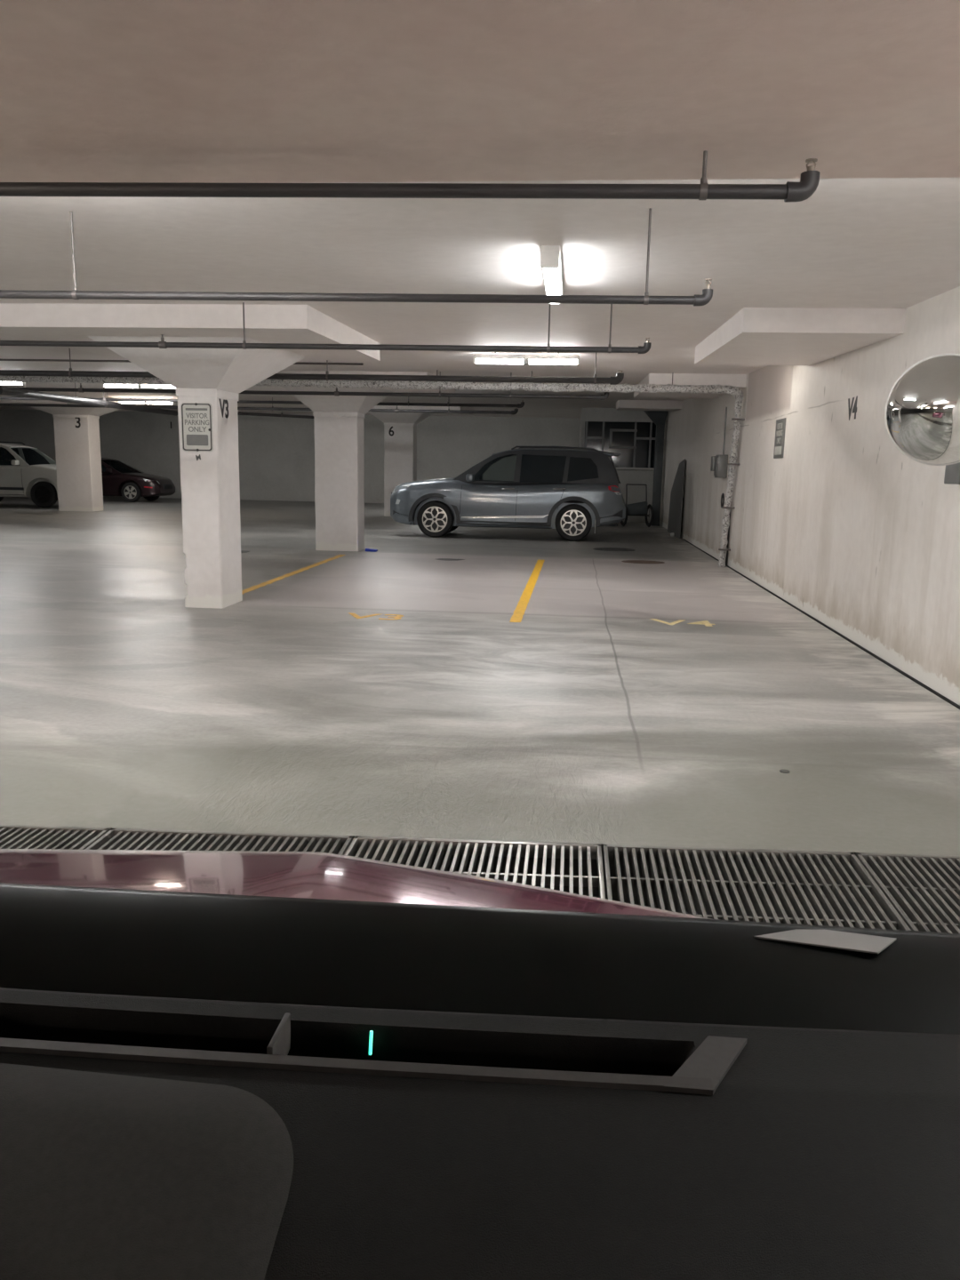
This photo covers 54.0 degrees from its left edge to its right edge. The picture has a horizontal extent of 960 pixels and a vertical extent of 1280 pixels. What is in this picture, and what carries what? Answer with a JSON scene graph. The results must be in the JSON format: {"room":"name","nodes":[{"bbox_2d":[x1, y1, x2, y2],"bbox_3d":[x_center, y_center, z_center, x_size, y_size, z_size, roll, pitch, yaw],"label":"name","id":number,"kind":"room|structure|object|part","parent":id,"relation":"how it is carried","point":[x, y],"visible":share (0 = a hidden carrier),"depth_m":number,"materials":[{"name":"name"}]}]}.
{"room":"parking garage","nodes":[
{"label":"parking garage","id":0,"kind":"room"},
{"bbox_2d":[0,409,579,503],"bbox_3d":[-8.396,-6.987,35.649,24.300,3.850,0.300,2,10,5],"label":"wall","id":1,"kind":"structure","parent":0,"point":[276,454],"depth_m":35.35,"materials":[{"name":"paint"}]},
{"bbox_2d":[0,496,959,913],"bbox_3d":[-9.524,-1.268,14.585,26.900,0.450,43.800,2,10,5],"label":"floor","id":2,"kind":"structure","parent":0,"point":[586,718],"depth_m":5.46,"materials":[{"name":"concrete"}]},
{"bbox_2d":[0,441,57,507],"bbox_3d":[-13.529,-4.854,27.501,4.520,1.851,2.100,2,10,5],"label":"car","id":3,"kind":"object","parent":2,"relation":"on","point":[26,471],"visible":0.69,"depth_m":26.63,"materials":[{"name":"paint"}]},
{"bbox_3d":[-13.633,-4.298,26.694,1.500,0.080,0.038,2,10,5],"label":"moulding","id":4,"kind":"part","parent":3,"relation":"part of","materials":[{"name":"plastic"}]},
{"bbox_3d":[-14.305,-5.859,28.053,1.614,0.101,0.032,2,10,5],"label":"roof rail","id":5,"kind":"part","parent":3,"relation":"part of","materials":[{"name":"plastic"}]},
{"bbox_2d":[11,460,19,464],"bbox_3d":[-13.055,-4.983,26.472,0.140,0.140,0.220,2,10,5],"label":"mirror","id":6,"kind":"object","parent":3,"relation":"attached to","point":[13,462],"depth_m":26.38,"materials":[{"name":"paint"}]},
{"bbox_3d":[-12.358,-4.348,26.657,1.042,0.579,0.220,2,10,5],"label":"wheel arch trim","id":7,"kind":"part","parent":3,"relation":"part of","materials":[{"name":"paint"}]},
{"bbox_2d":[0,824,110,849],"bbox_3d":[-1.816,0.762,3.081,0.872,0.052,0.794,2,10,5],"label":"drain grate","id":8,"kind":"object","parent":2,"relation":"in","point":[12,836],"visible":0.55,"depth_m":3.35,"materials":[{"name":"metal"}]},
{"bbox_2d":[0,395,162,511],"bbox_3d":[-10.764,-4.992,25.369,3.400,2.991,3.000,2,10,5],"label":"concrete column","id":9,"kind":"structure","parent":2,"relation":"on","point":[76,429],"depth_m":25.02,"materials":[{"name":"paint"}]},
{"bbox_3d":[-10.737,-6.337,25.125,3.400,0.258,3.000,2,10,5],"label":"drop panel","id":10,"kind":"part","parent":9,"relation":"part of","materials":[{"name":"paint"}]},
{"bbox_2d":[56,457,175,502],"bbox_3d":[-12.944,-5.553,32.524,4.520,1.462,2.040,2,10,5],"label":"car","id":11,"kind":"object","parent":2,"relation":"on","point":[119,478],"visible":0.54,"depth_m":31.68,"materials":[{"name":"red paint"}]},
{"bbox_2d":[105,468,111,472],"bbox_3d":[-12.409,-5.660,31.523,0.140,0.140,0.220,2,10,5],"label":"mirror","id":12,"kind":"object","parent":11,"relation":"attached to","point":[108,470],"depth_m":31.43,"materials":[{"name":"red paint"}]},
{"bbox_3d":[-12.932,-5.923,32.838,0.140,0.720,0.460,2,10,5],"label":"seat","id":13,"kind":"part","parent":11,"relation":"part of","materials":[{"name":"black fabric"}]},
{"bbox_3d":[-11.739,-5.164,31.686,0.861,0.479,0.220,2,10,5],"label":"wheel arch trim","id":14,"kind":"part","parent":11,"relation":"part of","materials":[{"name":"red paint"}]},
{"bbox_2d":[163,484,172,488],"bbox_3d":[-10.734,-5.269,32.358,0.070,0.150,0.700,2,10,5],"label":"grille","id":15,"kind":"object","parent":11,"relation":"attached to","point":[165,486],"depth_m":32.32,"materials":[{"name":"plastic"}]},
{"bbox_2d":[0,303,379,608],"bbox_3d":[-2.544,-1.586,8.640,2.750,2.566,2.700,2,10,5],"label":"concrete column","id":16,"kind":"structure","parent":2,"relation":"on","point":[209,484],"depth_m":8.16,"materials":[{"name":"paint"}]},
{"bbox_3d":[-2.521,-2.725,8.434,2.750,0.250,2.700,2,10,5],"label":"drop panel","id":17,"kind":"part","parent":16,"relation":"part of","materials":[{"name":"paint"}]},
{"bbox_2d":[180,402,213,451],"bbox_3d":[-2.530,-1.900,8.416,0.285,0.425,0.014,2,10,5],"label":"parking sign","id":18,"kind":"object","parent":16,"relation":"attached to","point":[196,418],"visible":1,"depth_m":8.42,"materials":[{"name":"white metal"}]},
{"bbox_2d":[85,828,352,855],"bbox_3d":[-0.933,0.785,3.053,0.877,0.052,0.794,2,10,5],"label":"drain grate","id":19,"kind":"object","parent":2,"relation":"in","point":[115,838],"visible":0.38,"depth_m":3.35,"materials":[{"name":"metal"}]},
{"bbox_2d":[241,554,345,594],"bbox_3d":[-2.307,-0.845,11.770,0.130,0.002,5.081,2,10,5],"label":"parking line","id":20,"kind":"object","parent":2,"relation":"on","point":[292,573],"visible":0.93,"depth_m":11.46,"materials":[{"name":"yellow paint"}]},
{"bbox_2d":[250,370,455,551],"bbox_3d":[-2.109,-2.887,15.356,3.000,2.752,3.300,2,10,5],"label":"concrete column","id":21,"kind":"structure","parent":2,"relation":"on","point":[339,420],"depth_m":14.67,"materials":[{"name":"paint"}]},
{"bbox_3d":[-2.085,-4.110,15.135,3.000,0.266,3.300,2,10,5],"label":"drop panel","id":22,"kind":"part","parent":21,"relation":"part of","materials":[{"name":"paint"}]},
{"bbox_2d":[365,547,377,551],"bbox_3d":[-1.726,-1.433,14.968,0.188,0.045,0.121,2,10,5],"label":"packet","id":23,"kind":"object","parent":2,"relation":"on","point":[366,548],"visible":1,"depth_m":14.91,"materials":[{"name":"plastic"}]},
{"bbox_2d":[348,612,403,619],"bbox_3d":[-0.953,-0.211,8.412,0.532,0.002,0.316,2,10,5],"label":"painted number","id":24,"kind":"object","parent":2,"relation":"on","point":[397,616],"visible":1,"depth_m":8.42,"materials":[{"name":"yellow paint"}]},
{"bbox_2d":[366,405,473,516],"bbox_3d":[-2.066,-4.954,26.004,3.400,3.033,3.300,2,10,5],"label":"concrete column","id":25,"kind":"structure","parent":2,"relation":"on","point":[400,428],"depth_m":25.52,"materials":[{"name":"paint"}]},
{"bbox_3d":[-2.039,-6.316,25.758,3.400,0.266,3.300,2,10,5],"label":"drop panel","id":26,"kind":"part","parent":25,"relation":"part of","materials":[{"name":"paint"}]},
{"bbox_2d":[437,558,464,560],"bbox_3d":[-0.446,-1.182,13.843,0.446,0.001,0.322,2,10,5],"label":"drain cover","id":27,"kind":"object","parent":2,"relation":"on","point":[445,559],"visible":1,"depth_m":13.84,"materials":[{"name":"grey metal"}]},
{"bbox_2d":[344,835,605,898],"bbox_3d":[-0.045,0.808,3.025,0.882,0.052,0.795,2,10,5],"label":"drain grate","id":28,"kind":"object","parent":2,"relation":"in","point":[377,848],"visible":0.39,"depth_m":3.28,"materials":[{"name":"metal"}]},
{"bbox_2d":[0,848,959,1279],"bbox_3d":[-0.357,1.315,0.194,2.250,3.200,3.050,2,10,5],"label":"car","id":29,"kind":"object","parent":2,"relation":"on","point":[215,1065],"visible":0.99,"depth_m":0.50,"materials":[{"name":"plastic"}]},
{"bbox_2d":[0,848,711,919],"bbox_3d":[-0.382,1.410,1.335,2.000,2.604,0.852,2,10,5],"label":"hood","id":30,"kind":"object","parent":29,"relation":"attached to","point":[306,875],"depth_m":0.86,"materials":[{"name":"metal"}]},
{"bbox_2d":[0,1037,712,1091],"bbox_3d":[-0.239,0.225,0.521,0.727,0.016,0.010,2,10,3],"label":"vent","id":31,"kind":"object","parent":29,"relation":"attached to","point":[68,1066],"depth_m":0.51,"materials":[{"name":"plastic"}]},
{"bbox_2d":[368,1030,373,1055],"bbox_3d":[-0.063,0.233,0.544,0.002,0.014,0.003,7,12,31],"label":"indicator light","id":32,"kind":"object","parent":29,"relation":"on","point":[371,1032],"depth_m":0.54,"materials":[{"name":"teal plastic"}]},
{"bbox_2d":[267,1012,747,1095],"bbox_3d":[-0.199,0.232,0.546,0.702,0.029,0.061,2,10,5],"label":"vent","id":33,"kind":"object","parent":29,"relation":"attached to","point":[309,1053],"depth_m":0.54,"materials":[{"name":"plastic"}]},
{"bbox_2d":[753,928,896,954],"bbox_3d":[0.236,0.203,0.642,0.095,0.001,0.024,4,11,13],"label":"paper slip","id":34,"kind":"object","parent":29,"relation":"on","point":[865,943],"visible":1,"depth_m":0.64,"materials":[{"name":"white paper"}]},
{"bbox_2d":[390,445,625,541],"bbox_3d":[0.566,-2.951,18.736,4.575,1.781,2.060,2,10,5],"label":"car","id":35,"kind":"object","parent":2,"relation":"on","point":[571,491],"visible":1,"depth_m":17.90,"materials":[{"name":"paint"}]},
{"bbox_3d":[-0.862,-2.553,18.151,1.003,0.558,0.220,2,10,5],"label":"wheel arch trim","id":36,"kind":"part","parent":35,"relation":"part of","materials":[{"name":"plastic"}]},
{"bbox_2d":[465,473,474,481],"bbox_3d":[-0.187,-3.074,17.849,0.140,0.140,0.220,2,10,5],"label":"mirror","id":37,"kind":"object","parent":35,"relation":"attached to","point":[469,477],"depth_m":17.75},
{"bbox_3d":[0.460,-2.214,18.067,1.790,0.125,0.198,2,10,5],"label":"sill trim","id":38,"kind":"part","parent":35,"relation":"part of","materials":[{"name":"plastic"}]},
{"bbox_3d":[1.538,-3.852,19.102,1.664,0.101,0.032,2,10,5],"label":"roof rail","id":39,"kind":"part","parent":35,"relation":"part of","materials":[{"name":"plastic"}]},
{"bbox_3d":[1.421,-3.638,17.907,1.664,0.101,0.032,2,10,5],"label":"roof rail","id":40,"kind":"part","parent":35,"relation":"part of","materials":[{"name":"plastic"}]},
{"bbox_3d":[1.784,-2.454,17.896,1.003,0.558,0.220,2,10,5],"label":"wheel arch trim","id":41,"kind":"part","parent":35,"relation":"part of","materials":[{"name":"plastic"}]},
{"bbox_3d":[2.465,-2.310,17.878,0.481,0.340,0.150,1,10,-1],"label":"bumper trim","id":42,"kind":"part","parent":35,"relation":"part of","materials":[{"name":"plastic"}]},
{"bbox_2d":[509,560,544,622],"bbox_3d":[0.613,-0.678,11.173,0.110,0.002,5.951,2,10,6],"label":"parking line","id":43,"kind":"object","parent":2,"relation":"on","point":[521,607],"visible":1,"depth_m":10.05,"materials":[{"name":"yellow paint"}]},
{"bbox_2d":[592,547,635,551],"bbox_3d":[2.313,-1.562,16.232,0.720,0.009,0.680,2,10,5],"label":"drain cover","id":44,"kind":"object","parent":2,"relation":"on","point":[596,548],"visible":1,"depth_m":16.20,"materials":[{"name":"black metal"}]},
{"bbox_2d":[620,483,653,527],"bbox_3d":[3.857,-3.311,23.189,0.796,1.034,0.686,2,10,5],"label":"cart","id":45,"kind":"object","parent":2,"relation":"on","point":[639,508],"visible":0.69,"depth_m":23.00,"materials":[{"name":"metal"}]},
{"bbox_2d":[625,501,647,515],"bbox_3d":[3.850,-3.256,23.254,0.520,0.366,0.550,2,10,5],"label":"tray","id":46,"kind":"object","parent":45,"relation":"on","point":[639,508],"depth_m":22.99,"materials":[{"name":"black metal"}]},
{"bbox_3d":[3.866,-3.430,23.247,0.620,0.820,0.527,2,10,5],"label":"frame","id":47,"kind":"part","parent":45,"relation":"part of","materials":[{"name":"paint"}]},
{"bbox_2d":[621,560,664,563],"bbox_3d":[2.431,-1.165,14.046,0.640,0.009,0.520,2,10,5],"label":"drain cover","id":48,"kind":"object","parent":2,"relation":"on","point":[625,561],"visible":1,"depth_m":14.02,"materials":[{"name":"metal"}]},
{"bbox_2d":[643,410,667,526],"bbox_3d":[4.294,-4.346,23.602,0.640,2.942,0.800,2,10,5],"label":"post","id":49,"kind":"object","parent":2,"relation":"on","point":[659,418],"visible":0.89,"depth_m":23.47,"materials":[{"name":"black metal"}]},
{"bbox_2d":[667,458,685,538],"bbox_3d":[4.169,-3.065,20.272,0.150,1.600,2.400,2,10,5],"label":"leaning board","id":50,"kind":"object","parent":2,"relation":"on","point":[675,516],"visible":1,"depth_m":19.92,"materials":[{"name":"grey wood"}]},
{"bbox_2d":[649,618,715,626],"bbox_3d":[1.810,-0.155,8.408,0.556,0.002,0.315,2,10,5],"label":"painted number","id":51,"kind":"object","parent":2,"relation":"on","point":[706,623],"visible":1,"depth_m":8.41,"materials":[{"name":"paint"}]},
{"bbox_2d":[602,844,911,930],"bbox_3d":[0.846,0.831,2.996,0.882,0.052,0.795,2,10,5],"label":"drain grate","id":52,"kind":"object","parent":2,"relation":"in","point":[785,886],"visible":0.62,"depth_m":3.09,"materials":[{"name":"metal"}]},
{"bbox_2d":[779,769,790,773],"bbox_3d":[1.370,0.591,4.238,0.044,0.004,0.044,2,10,5],"label":"plug","id":53,"kind":"object","parent":2,"relation":"on","point":[780,771],"visible":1,"depth_m":4.23,"materials":[{"name":"grey metal"}]},
{"bbox_2d":[855,852,959,933],"bbox_3d":[1.734,0.854,2.967,0.877,0.052,0.794,2,10,5],"label":"drain grate","id":54,"kind":"object","parent":2,"relation":"in","point":[924,890],"visible":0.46,"depth_m":3.09,"materials":[{"name":"metal"}]},
{"bbox_2d":[0,0,959,183],"bbox_3d":[-11.020,-1.523,-1.898,26.300,1.542,11.300,2,10,5],"label":"ceiling","id":55,"kind":"structure","parent":0,"point":[92,91],"depth_m":2.13,"materials":[{"name":"paint"}]},
{"bbox_2d":[0,150,820,202],"bbox_3d":[-2.396,-1.353,2.799,6.624,0.132,0.050,2,10,5],"label":"pipe","id":56,"kind":"object","parent":55,"relation":"hanging from","point":[792,191],"visible":1,"depth_m":2.58,"materials":[{"name":"metal"}]},
{"bbox_2d":[0,177,959,417],"bbox_3d":[-8.923,-5.460,19.492,26.900,1.325,32.600,2,10,5],"label":"ceiling","id":57,"kind":"structure","parent":0,"point":[860,243],"depth_m":5.26,"materials":[{"name":"paint"}]},
{"bbox_2d":[0,381,25,385],"bbox_3d":[-8.340,-4.374,15.853,1.414,0.156,0.100,2,10,5],"label":"fluorescent light","id":58,"kind":"object","parent":57,"relation":"attached to","point":[1,382],"visible":0.48,"depth_m":15.78,"materials":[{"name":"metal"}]},
{"bbox_2d":[0,382,21,384],"bbox_3d":[-8.341,-4.323,15.862,1.380,0.043,0.084,2,10,5],"label":"diffuser","id":59,"kind":"object","parent":58,"relation":"attached to","point":[1,383],"depth_m":15.78,"materials":[{"name":"white plastic"}]},
{"bbox_2d":[0,385,177,415],"bbox_3d":[-6.595,-4.323,16.786,0.128,0.560,8.843,1,10,-3],"label":"pipe","id":60,"kind":"object","parent":57,"relation":"hanging from","point":[4,390],"visible":0.91,"depth_m":15.20,"materials":[{"name":"metal"}]},
{"bbox_2d":[102,383,175,388],"bbox_3d":[-5.804,-4.387,16.113,1.314,0.149,0.100,2,10,5],"label":"fluorescent light","id":61,"kind":"object","parent":57,"relation":"attached to","point":[110,385],"visible":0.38,"depth_m":16.08,"materials":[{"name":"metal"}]},
{"bbox_2d":[104,384,175,388],"bbox_3d":[-5.805,-4.340,16.121,1.280,0.043,0.084,2,10,5],"label":"diffuser","id":62,"kind":"object","parent":61,"relation":"attached to","point":[105,386],"depth_m":16.08,"materials":[{"name":"white plastic"}]},
{"bbox_2d":[118,397,174,404],"bbox_3d":[-8.294,-5.946,23.425,1.414,0.156,0.100,2,10,5],"label":"fluorescent light","id":63,"kind":"object","parent":57,"relation":"attached to","point":[145,403],"visible":0.56,"depth_m":23.39,"materials":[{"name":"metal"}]},
{"bbox_2d":[119,401,172,404],"bbox_3d":[-8.295,-5.895,23.435,1.380,0.043,0.084,2,10,5],"label":"diffuser","id":64,"kind":"object","parent":63,"relation":"attached to","point":[146,403],"depth_m":23.39,"materials":[{"name":"white plastic"}]},
{"bbox_2d":[0,358,363,365],"bbox_3d":[-8.087,-3.385,11.106,13.638,0.154,0.028,2,10,5],"label":"conduit","id":65,"kind":"object","parent":57,"relation":"hanging from","point":[1,359],"visible":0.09,"depth_m":10.76,"materials":[{"name":"metal"}]},
{"bbox_2d":[66,397,312,411],"bbox_3d":[-6.489,-5.553,22.094,6.666,0.325,0.081,2,10,5],"label":"pipe","id":66,"kind":"object","parent":57,"relation":"hanging from","point":[272,397],"visible":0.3,"depth_m":21.99,"materials":[{"name":"metal"}]},
{"bbox_2d":[0,397,518,414],"bbox_3d":[-6.596,-5.121,20.141,14.839,0.379,0.082,2,10,5],"label":"pipe","id":67,"kind":"object","parent":57,"relation":"hanging from","point":[396,410],"visible":0.82,"depth_m":19.90,"materials":[{"name":"metal"}]},
{"bbox_2d":[0,382,524,407],"bbox_3d":[-6.757,-4.480,17.006,15.134,0.365,0.071,2,10,5],"label":"pipe","id":68,"kind":"object","parent":57,"relation":"hanging from","point":[518,405],"visible":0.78,"depth_m":16.70,"materials":[{"name":"metal"}]},
{"bbox_2d":[237,411,313,418],"bbox_3d":[-6.397,-7.006,29.174,5.458,0.356,0.104,2,10,5],"label":"conduit","id":69,"kind":"object","parent":57,"relation":"hanging from","point":[282,415],"visible":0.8,"depth_m":29.14,"materials":[{"name":"metal"}]},
{"bbox_2d":[13,371,609,399],"bbox_3d":[-6.399,-3.817,13.823,16.474,0.357,0.071,2,10,5],"label":"pipe","id":70,"kind":"object","parent":57,"relation":"hanging from","point":[80,389],"visible":0.76,"depth_m":13.41,"materials":[{"name":"metal"}]},
{"bbox_2d":[0,347,623,384],"bbox_3d":[-5.744,-3.047,10.223,14.487,0.376,0.082,2,10,5],"label":"pipe","id":71,"kind":"object","parent":57,"relation":"hanging from","point":[612,380],"visible":0.84,"depth_m":9.80,"materials":[{"name":"metal"}]},
{"bbox_2d":[0,302,651,353],"bbox_3d":[-3.023,-2.361,7.069,8.526,0.344,0.054,2,10,5],"label":"pipe","id":72,"kind":"object","parent":57,"relation":"hanging from","point":[162,344],"visible":0.98,"depth_m":6.90,"materials":[{"name":"metal"}]},
{"bbox_2d":[0,208,712,306],"bbox_3d":[-2.769,-1.763,4.344,7.571,0.398,0.048,2,10,5],"label":"pipe","id":73,"kind":"object","parent":57,"relation":"hanging from","point":[697,300],"visible":1,"depth_m":4.15,"materials":[{"name":"metal"}]},
{"bbox_2d":[0,369,744,567],"bbox_3d":[-5.516,-2.648,13.969,18.308,2.655,0.784,2,10,5],"label":"pipe","id":74,"kind":"object","parent":57,"relation":"attached to","point":[736,392],"visible":0.78,"depth_m":12.99,"materials":[{"name":"metal"}]},
{"bbox_2d":[473,352,579,365],"bbox_3d":[0.508,-3.072,10.270,1.154,0.130,0.100,2,10,5],"label":"fluorescent light","id":75,"kind":"object","parent":57,"relation":"attached to","point":[478,358],"visible":1,"depth_m":10.23,"materials":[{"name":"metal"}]},
{"bbox_2d":[475,359,577,364],"bbox_3d":[0.507,-3.034,10.277,1.120,0.043,0.084,2,10,5],"label":"diffuser","id":76,"kind":"object","parent":75,"relation":"attached to","point":[477,361],"depth_m":10.24,"materials":[{"name":"white plastic"}]},
{"bbox_2d":[540,245,562,303],"bbox_3d":[0.414,-2.052,5.359,0.100,0.116,1.214,2,10,5],"label":"fluorescent light","id":77,"kind":"object","parent":57,"relation":"attached to","point":[551,261],"visible":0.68,"depth_m":4.95,"materials":[{"name":"metal"}]},
{"bbox_2d":[543,267,560,303],"bbox_3d":[0.413,-2.036,5.362,0.084,0.043,1.180,2,10,5],"label":"diffuser","id":78,"kind":"object","parent":77,"relation":"attached to","point":[552,276],"depth_m":5.23,"materials":[{"name":"white plastic"}]},
{"bbox_2d":[616,400,682,411],"bbox_3d":[3.762,-5.215,20.948,1.400,0.216,1.400,2,10,5],"label":"ceiling panel","id":79,"kind":"object","parent":57,"relation":"attached to","point":[620,404],"visible":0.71,"depth_m":20.29,"materials":[{"name":"paint"}]},
{"bbox_2d":[633,373,746,399],"bbox_3d":[3.138,-3.863,14.387,1.350,0.264,3.250,2,10,5],"label":"ceiling panel","id":80,"kind":"object","parent":57,"relation":"attached to","point":[740,380],"visible":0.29,"depth_m":12.83,"materials":[{"name":"paint"}]},
{"bbox_2d":[694,307,906,365],"bbox_3d":[2.601,-2.554,8.040,1.170,0.252,2.750,2,10,5],"label":"ceiling panel","id":81,"kind":"object","parent":57,"relation":"attached to","point":[753,336],"visible":0.79,"depth_m":6.96,"materials":[{"name":"paint"}]},
{"bbox_2d":[578,408,585,447],"bbox_3d":[3.188,-5.828,29.824,0.100,3.600,9.300,2,10,5],"label":"wall","id":82,"kind":"structure","parent":0,"point":[582,419],"depth_m":25.19,"materials":[{"name":"paint"}]},
{"bbox_2d":[585,408,653,522],"bbox_3d":[3.769,-4.895,25.010,2.000,3.500,0.250,2,10,5],"label":"wall","id":83,"kind":"structure","parent":0,"point":[636,493],"depth_m":24.93,"materials":[{"name":"paint"}]},
{"bbox_2d":[584,421,655,469],"bbox_3d":[3.710,-5.123,24.817,1.900,1.225,0.300,2,10,5],"label":"window","id":84,"kind":"structure","parent":83,"relation":"in","point":[635,442],"depth_m":24.90,"materials":[{"name":"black glass"}]},
{"bbox_3d":[3.917,-4.526,24.852,1.450,0.045,0.200,2,10,5],"label":"sill","id":85,"kind":"part","parent":84,"relation":"part of","materials":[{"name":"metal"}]},
{"bbox_2d":[659,286,959,705],"bbox_3d":[3.289,-1.813,8.335,0.300,3.850,34.200,2,10,5],"label":"wall","id":86,"kind":"structure","parent":0,"point":[861,536],"depth_m":8.00,"materials":[{"name":"paint"}]},
{"bbox_2d":[710,407,727,478],"bbox_3d":[3.628,-2.977,14.217,0.180,1.040,0.500,2,10,5],"label":"electrical box","id":87,"kind":"object","parent":86,"relation":"attached to","point":[719,462],"visible":1,"depth_m":14.06,"materials":[{"name":"grey metal"}]},
{"bbox_2d":[720,493,724,507],"bbox_3d":[3.573,-2.052,13.877,0.024,0.224,0.204,2,10,5],"label":"cable loop","id":88,"kind":"object","parent":86,"relation":"attached to","point":[723,494],"visible":0.91,"depth_m":13.83,"materials":[{"name":"black paint"}]},
{"bbox_2d":[773,417,786,458],"bbox_3d":[3.347,-2.249,10.527,0.019,0.430,0.460,2,10,5],"label":"wall sign","id":89,"kind":"object","parent":86,"relation":"attached to","point":[780,424],"visible":1,"depth_m":10.48,"materials":[{"name":"white plastic"}]},
{"bbox_2d":[682,538,959,709],"bbox_3d":[2.799,0.368,5.609,0.022,0.010,27.400,2,10,5],"label":"trim","id":90,"kind":"structure","parent":86,"relation":"attached to","point":[926,687],"depth_m":7.38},
{"bbox_2d":[848,395,857,420],"bbox_3d":[3.096,-1.925,7.840,0.002,0.185,0.281,2,10,5],"label":"painted number","id":91,"kind":"object","parent":86,"relation":"attached to","point":[854,409],"visible":1,"depth_m":7.81,"materials":[{"name":"black paint"}]},
{"bbox_2d":[885,353,959,484],"bbox_3d":[2.528,-1.206,5.187,0.602,0.686,0.768,2,10,5],"label":"convex mirror","id":92,"kind":"object","parent":86,"relation":"attached to","point":[923,405],"visible":1,"depth_m":4.93,"materials":[{"name":"metal"}]}
]}

